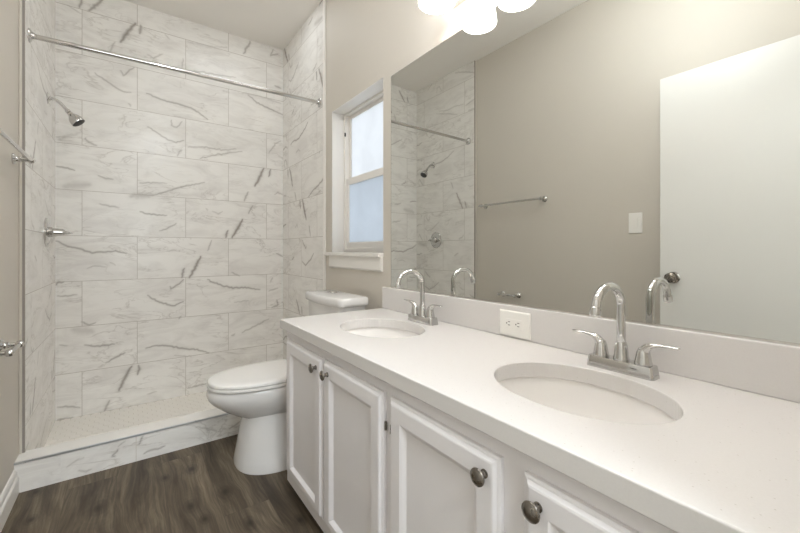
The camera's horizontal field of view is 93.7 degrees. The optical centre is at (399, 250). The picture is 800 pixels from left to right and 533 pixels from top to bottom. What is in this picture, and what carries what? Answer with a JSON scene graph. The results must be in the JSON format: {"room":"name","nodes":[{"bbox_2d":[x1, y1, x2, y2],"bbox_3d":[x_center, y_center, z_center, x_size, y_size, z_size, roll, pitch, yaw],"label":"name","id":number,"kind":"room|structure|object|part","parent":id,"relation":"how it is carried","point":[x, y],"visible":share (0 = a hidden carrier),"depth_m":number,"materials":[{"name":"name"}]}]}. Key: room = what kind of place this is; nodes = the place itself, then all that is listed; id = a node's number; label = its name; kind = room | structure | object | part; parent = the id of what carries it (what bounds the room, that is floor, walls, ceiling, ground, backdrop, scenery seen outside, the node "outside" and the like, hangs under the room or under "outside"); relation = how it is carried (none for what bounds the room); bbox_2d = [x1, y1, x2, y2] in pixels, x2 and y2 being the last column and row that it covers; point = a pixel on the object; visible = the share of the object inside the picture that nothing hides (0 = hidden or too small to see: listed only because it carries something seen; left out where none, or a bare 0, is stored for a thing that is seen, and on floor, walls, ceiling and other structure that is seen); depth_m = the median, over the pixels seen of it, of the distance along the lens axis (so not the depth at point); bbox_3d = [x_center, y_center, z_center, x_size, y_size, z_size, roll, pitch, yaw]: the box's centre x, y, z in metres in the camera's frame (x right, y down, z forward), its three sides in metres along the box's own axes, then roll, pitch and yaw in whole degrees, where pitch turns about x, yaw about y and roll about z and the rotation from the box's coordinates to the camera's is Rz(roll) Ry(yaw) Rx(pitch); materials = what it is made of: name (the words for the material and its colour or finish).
{"room":"bathroom","nodes":[
{"label":"bathroom","id":0,"kind":"room"},
{"bbox_2d":[0,0,54,494],"bbox_3d":[-1.339,-0.299,1.060,0.140,2.960,3.545,0,0,-36],"label":"wall","id":1,"kind":"structure","parent":0,"point":[39,14],"depth_m":1.82,"materials":[{"name":"tile"}]},
{"bbox_2d":[0,470,18,532],"bbox_3d":[-1.016,1.026,0.712,0.016,0.110,2.343,0,0,-36],"label":"baseboard","id":2,"kind":"structure","parent":1,"relation":"attached to","point":[10,492],"depth_m":1.54,"materials":[{"name":"white paint"}]},
{"bbox_2d":[0,340,24,356],"bbox_3d":[-1.505,0.379,1.436,0.070,0.048,0.208,0,0,-36],"label":"toilet paper holder","id":3,"kind":"object","parent":1,"relation":"attached to","point":[3,345],"visible":1,"depth_m":1.47,"materials":[{"name":"silver metal"}]},
{"bbox_3d":[-1.458,0.379,1.371,0.070,0.048,0.048,0,0,-36],"label":"post","id":4,"kind":"part","parent":3,"relation":"part of","materials":[{"name":"silver metal"}]},
{"bbox_3d":[-1.552,0.379,1.501,0.070,0.048,0.048,0,0,-36],"label":"post","id":5,"kind":"part","parent":3,"relation":"part of","materials":[{"name":"silver metal"}]},
{"bbox_2d":[0,128,35,163],"bbox_3d":[-1.489,-0.401,1.418,0.074,0.048,0.658,0,0,-36],"label":"towel bar","id":6,"kind":"object","parent":1,"relation":"attached to","point":[14,158],"visible":1,"depth_m":1.56,"materials":[{"name":"silver metal"}]},
{"bbox_3d":[-1.665,-0.401,1.662,0.074,0.048,0.048,0,0,-36],"label":"post","id":7,"kind":"part","parent":6,"relation":"part of","materials":[{"name":"silver metal"}]},
{"bbox_2d":[19,0,21,453],"bbox_3d":[-1.759,-0.417,1.737,0.010,2.723,0.014,0,0,-36],"label":"trim","id":8,"kind":"structure","parent":1,"relation":"attached to","point":[20,1],"depth_m":1.73,"materials":[{"name":"silver paint"}]},
{"bbox_2d":[22,0,24,452],"bbox_3d":[-1.754,-0.417,1.747,0.010,2.723,0.004,0,0,-36],"label":"trim","id":9,"kind":"structure","parent":1,"relation":"attached to","point":[23,1],"depth_m":1.75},
{"bbox_2d":[44,217,72,246],"bbox_3d":[-2.019,-0.106,2.224,0.119,0.170,0.170,0,0,-36],"label":"shower valve","id":10,"kind":"object","parent":1,"relation":"attached to","point":[49,232],"visible":1,"depth_m":2.18,"materials":[{"name":"silver metal"}]},
{"bbox_2d":[47,92,84,126],"bbox_3d":[-2.021,-0.848,2.269,0.173,0.181,0.074,0,0,-33],"label":"fitting","id":11,"kind":"object","parent":1,"relation":"attached to","point":[75,120],"visible":1,"depth_m":2.27,"materials":[{"name":"silver metal"}]},
{"bbox_3d":[-2.053,-0.876,2.255,0.098,0.075,0.018,0,0,-36],"label":"arm","id":12,"kind":"part","parent":11,"relation":"part of","materials":[{"name":"silver metal"}]},
{"bbox_2d":[27,28,321,106],"bbox_3d":[-1.185,-1.049,2.252,1.503,0.086,0.066,0,0,-36],"label":"shower rod","id":13,"kind":"object","parent":1,"relation":"attached to","point":[31,36],"visible":1,"depth_m":2.11,"materials":[{"name":"silver metal"}]},
{"bbox_2d":[44,391,215,446],"bbox_3d":[-1.396,1.150,2.544,1.503,0.061,0.870,0,0,-36],"label":"floor","id":14,"kind":"structure","parent":0,"point":[70,429],"depth_m":2.51,"materials":[{"name":"tile"}]},
{"bbox_2d":[1,434,323,532],"bbox_3d":[0.052,1.131,-0.108,2.558,0.100,4.965,0,0,-36],"label":"floor","id":15,"kind":"structure","parent":0,"point":[199,488],"depth_m":1.62,"materials":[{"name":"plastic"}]},
{"bbox_2d":[14,408,240,492],"bbox_3d":[-1.119,1.062,2.153,1.534,0.238,0.118,0,0,-36],"label":"shower curb","id":16,"kind":"object","parent":15,"relation":"on","point":[47,465],"visible":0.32,"depth_m":1.89,"materials":[{"name":"stone"}]},
{"bbox_2d":[206,290,367,474],"bbox_3d":[-0.618,0.664,2.020,0.758,0.833,0.490,0,0,-36],"label":"toilet","id":17,"kind":"object","parent":15,"relation":"on","point":[256,393],"visible":0.49,"depth_m":1.84,"materials":[{"name":"white ceramic"}]},
{"bbox_3d":[-0.651,0.765,2.011,0.694,0.182,0.376,0,0,-36],"label":"bowl","id":18,"kind":"part","parent":17,"relation":"part of","materials":[{"name":"white ceramic"}]},
{"bbox_3d":[-0.727,0.663,1.956,0.501,0.014,0.368,0,0,-36],"label":"seat","id":19,"kind":"part","parent":17,"relation":"part of","materials":[{"name":"white plastic"}]},
{"bbox_3d":[-0.727,0.642,1.957,0.500,0.021,0.366,0,0,-36],"label":"seat lid","id":20,"kind":"part","parent":17,"relation":"part of","materials":[{"name":"white plastic"}]},
{"bbox_3d":[-0.390,0.489,2.184,0.178,0.374,0.460,0,0,-36],"label":"tank","id":21,"kind":"part","parent":17,"relation":"part of","materials":[{"name":"white ceramic"}]},
{"bbox_3d":[-0.393,0.279,2.182,0.203,0.048,0.490,0,0,-36],"label":"tank lid","id":22,"kind":"part","parent":17,"relation":"part of","materials":[{"name":"white ceramic"}]},
{"bbox_2d":[287,332,675,532],"bbox_3d":[0.180,0.717,1.156,0.588,0.728,1.665,0,0,-36],"label":"vanity cabinet","id":23,"kind":"object","parent":15,"relation":"on","point":[365,454],"visible":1,"depth_m":0.95,"materials":[{"name":"white paint"}]},
{"bbox_3d":[-0.387,0.681,1.503,0.020,0.581,0.374,0,0,-36],"label":"door","id":24,"kind":"part","parent":23,"relation":"part of","materials":[{"name":"white paint"}]},
{"bbox_3d":[-0.320,0.431,1.371,0.027,0.034,0.034,0,0,-36],"label":"knob","id":25,"kind":"part","parent":23,"relation":"part of","materials":[{"name":"grey metal"}]},
{"bbox_3d":[-0.263,0.431,1.291,0.027,0.034,0.034,0,0,-36],"label":"knob","id":26,"kind":"part","parent":23,"relation":"part of","materials":[{"name":"grey metal"}]},
{"bbox_3d":[-0.156,0.681,1.183,0.020,0.581,0.383,0,0,-36],"label":"door","id":27,"kind":"part","parent":23,"relation":"part of","materials":[{"name":"white paint"}]},
{"bbox_3d":[0.083,0.681,0.852,0.020,0.581,0.366,0,0,-36],"label":"door","id":28,"kind":"part","parent":23,"relation":"part of","materials":[{"name":"white paint"}]},
{"bbox_3d":[0.152,0.431,0.716,0.027,0.034,0.034,0,0,-36],"label":"knob","id":29,"kind":"part","parent":23,"relation":"part of","materials":[{"name":"grey metal"}]},
{"bbox_3d":[0.221,0.431,0.621,0.027,0.034,0.034,0,0,-36],"label":"knob","id":30,"kind":"part","parent":23,"relation":"part of","materials":[{"name":"grey metal"}]},
{"bbox_2d":[280,308,799,532],"bbox_3d":[0.182,0.331,1.172,0.568,0.041,1.689,0,0,-36],"label":"countertop","id":31,"kind":"structure","parent":23,"relation":"on","point":[729,460],"depth_m":0.68,"materials":[{"name":"white stone"}]},
{"bbox_2d":[346,327,417,337],"bbox_3d":[-0.075,0.442,1.514,0.334,0.180,0.445,0,0,-36],"label":"sink","id":32,"kind":"object","parent":31,"relation":"in","point":[379,332],"visible":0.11,"depth_m":1.69,"materials":[{"name":"ceramic"}]},
{"bbox_2d":[395,269,441,325],"bbox_3d":[0.091,0.195,1.601,0.196,0.231,0.196,0,0,12],"label":"faucet","id":33,"kind":"object","parent":31,"relation":"on","point":[419,314],"visible":1,"depth_m":1.59,"materials":[{"name":"silver metal"}]},
{"bbox_3d":[0.049,0.245,1.680,0.027,0.044,0.093,0,0,-36],"label":"lever","id":34,"kind":"part","parent":33,"relation":"part of","materials":[{"name":"silver metal"}]},
{"bbox_3d":[0.044,0.160,1.576,0.150,0.162,0.021,0,0,-36],"label":"spout","id":35,"kind":"part","parent":33,"relation":"part of","materials":[{"name":"silver metal"}]},
{"bbox_3d":[0.067,0.259,1.655,0.039,0.046,0.039,0,0,-36],"label":"handle","id":36,"kind":"part","parent":33,"relation":"part of","materials":[{"name":"silver metal"}]},
{"bbox_3d":[0.097,0.295,1.613,0.047,0.030,0.163,0,0,-36],"label":"plate","id":37,"kind":"part","parent":33,"relation":"part of","materials":[{"name":"silver metal"}]},
{"bbox_3d":[0.127,0.259,1.572,0.039,0.046,0.039,0,0,-36],"label":"handle","id":38,"kind":"part","parent":33,"relation":"part of","materials":[{"name":"silver metal"}]},
{"bbox_3d":[0.145,0.245,1.546,0.027,0.044,0.093,0,0,-36],"label":"lever","id":39,"kind":"part","parent":33,"relation":"part of","materials":[{"name":"silver metal"}]},
{"bbox_2d":[499,377,675,423],"bbox_3d":[0.401,0.442,0.854,0.334,0.180,0.432,0,0,-36],"label":"sink","id":40,"kind":"object","parent":31,"relation":"in","point":[573,397],"visible":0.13,"depth_m":0.98,"materials":[{"name":"ceramic"}]},
{"bbox_2d":[572,282,679,380],"bbox_3d":[0.563,0.195,0.952,0.196,0.231,0.196,0,0,12],"label":"faucet","id":41,"kind":"object","parent":31,"relation":"on","point":[642,367],"visible":1,"depth_m":0.95,"materials":[{"name":"silver metal"}]},
{"bbox_3d":[0.521,0.245,1.030,0.027,0.044,0.093,0,0,-36],"label":"lever","id":42,"kind":"part","parent":41,"relation":"part of","materials":[{"name":"silver metal"}]},
{"bbox_3d":[0.539,0.259,1.005,0.039,0.046,0.039,0,0,-36],"label":"handle","id":43,"kind":"part","parent":41,"relation":"part of","materials":[{"name":"silver metal"}]},
{"bbox_3d":[0.517,0.160,0.926,0.150,0.162,0.021,0,0,-36],"label":"spout","id":44,"kind":"part","parent":41,"relation":"part of","materials":[{"name":"silver metal"}]},
{"bbox_3d":[0.569,0.295,0.964,0.047,0.030,0.163,0,0,-36],"label":"plate","id":45,"kind":"part","parent":41,"relation":"part of","materials":[{"name":"silver metal"}]},
{"bbox_3d":[0.599,0.259,0.922,0.039,0.046,0.039,0,0,-36],"label":"handle","id":46,"kind":"part","parent":41,"relation":"part of","materials":[{"name":"silver metal"}]},
{"bbox_3d":[0.617,0.245,0.897,0.027,0.044,0.093,0,0,-36],"label":"lever","id":47,"kind":"part","parent":41,"relation":"part of","materials":[{"name":"silver metal"}]},
{"bbox_3d":[0.328,0.681,0.512,0.020,0.581,0.368,0,0,-36],"label":"door","id":48,"kind":"part","parent":23,"relation":"part of","materials":[{"name":"white paint"}]},
{"bbox_2d":[55,0,282,420],"bbox_3d":[-1.683,-0.299,2.935,1.534,2.960,0.100,0,0,-36],"label":"wall","id":49,"kind":"structure","parent":0,"point":[169,188],"depth_m":2.80,"materials":[{"name":"tile"}]},
{"bbox_2d":[124,0,320,49],"bbox_3d":[-0.219,-1.829,0.345,2.648,0.100,6.015,0,0,-36],"label":"ceiling","id":50,"kind":"structure","parent":0,"point":[273,23],"depth_m":2.83,"materials":[{"name":"paint"}]},
{"bbox_2d":[283,0,504,358],"bbox_3d":[-0.001,-0.299,2.024,0.151,2.960,3.545,0,0,-36],"label":"wall","id":51,"kind":"structure","parent":0,"point":[368,41],"depth_m":2.56,"materials":[{"name":"beige paint"}]},
{"bbox_2d":[323,0,325,289],"bbox_3d":[-0.532,-0.417,2.638,0.013,2.723,0.032,0,0,-36],"label":"trim","id":52,"kind":"structure","parent":51,"relation":"attached to","point":[324,1],"depth_m":2.63,"materials":[{"name":"white paint"}]},
{"bbox_2d":[324,77,382,271],"bbox_3d":[-0.253,-0.412,2.353,0.170,1.061,0.704,0,0,-36],"label":"window","id":53,"kind":"structure","parent":51,"relation":"in","point":[357,124],"depth_m":2.44,"materials":[{"name":"white plastic"}]},
{"bbox_3d":[-0.273,0.026,2.338,0.120,0.024,0.704,0,0,-36],"label":"sill","id":54,"kind":"part","parent":53,"relation":"part of","materials":[{"name":"white paint"}]},
{"bbox_3d":[-0.185,-0.465,2.362,0.050,0.957,0.639,0,0,-36],"label":"frame","id":55,"kind":"part","parent":53,"relation":"part of","materials":[{"name":"white plastic"}]},
{"bbox_3d":[-0.193,-0.253,2.357,0.020,0.477,0.583,0,0,-36],"label":"sash","id":56,"kind":"part","parent":53,"relation":"part of","materials":[{"name":"white glass"}]},
{"bbox_3d":[-0.176,-0.686,2.369,0.019,0.478,0.583,0,0,-36],"label":"sash","id":57,"kind":"part","parent":53,"relation":"part of","materials":[{"name":"white plastic"}]},
{"bbox_3d":[-0.193,-0.249,2.357,0.005,0.395,0.515,0,0,-36],"label":"pane","id":58,"kind":"part","parent":53,"relation":"part of","materials":[{"name":"clear glass"}]},
{"bbox_3d":[-0.176,-0.695,2.369,0.005,0.416,0.527,0,0,-36],"label":"pane","id":59,"kind":"part","parent":53,"relation":"part of","materials":[{"name":"clear glass"}]},
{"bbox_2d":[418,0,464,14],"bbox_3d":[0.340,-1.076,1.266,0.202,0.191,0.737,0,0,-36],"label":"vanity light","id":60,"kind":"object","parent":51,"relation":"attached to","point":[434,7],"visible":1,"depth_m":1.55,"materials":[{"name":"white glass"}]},
{"bbox_3d":[0.411,-1.079,1.317,0.028,0.110,0.665,0,0,-36],"label":"plate","id":61,"kind":"part","parent":60,"relation":"part of","materials":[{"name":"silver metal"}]},
{"bbox_2d":[382,287,799,402],"bbox_3d":[0.405,0.254,1.332,0.019,0.113,1.688,0,0,-36],"label":"backsplash","id":62,"kind":"structure","parent":51,"relation":"attached to","point":[770,369],"depth_m":0.95,"materials":[{"name":"white stone"}]},
{"bbox_2d":[500,309,530,339],"bbox_3d":[0.401,0.259,1.314,0.009,0.089,0.128,0,0,-36],"label":"wall outlet","id":63,"kind":"object","parent":62,"relation":"attached to","point":[512,323],"visible":1,"depth_m":1.30,"materials":[{"name":"white plastic"}]},
{"bbox_2d":[506,318,521,329],"bbox_3d":[0.399,0.259,1.312,0.002,0.033,0.068,0,0,-36],"label":"receptacle","id":64,"kind":"object","parent":63,"relation":"attached to","point":[511,323],"depth_m":1.31,"materials":[{"name":"white plastic"}]},
{"bbox_2d":[391,0,799,345],"bbox_3d":[0.428,-0.358,1.312,0.007,1.109,1.620,0,0,-36],"label":"mirror","id":65,"kind":"object","parent":51,"relation":"attached to","point":[545,154],"visible":1,"depth_m":1.06,"materials":[{"name":"white mirror"}]}
]}

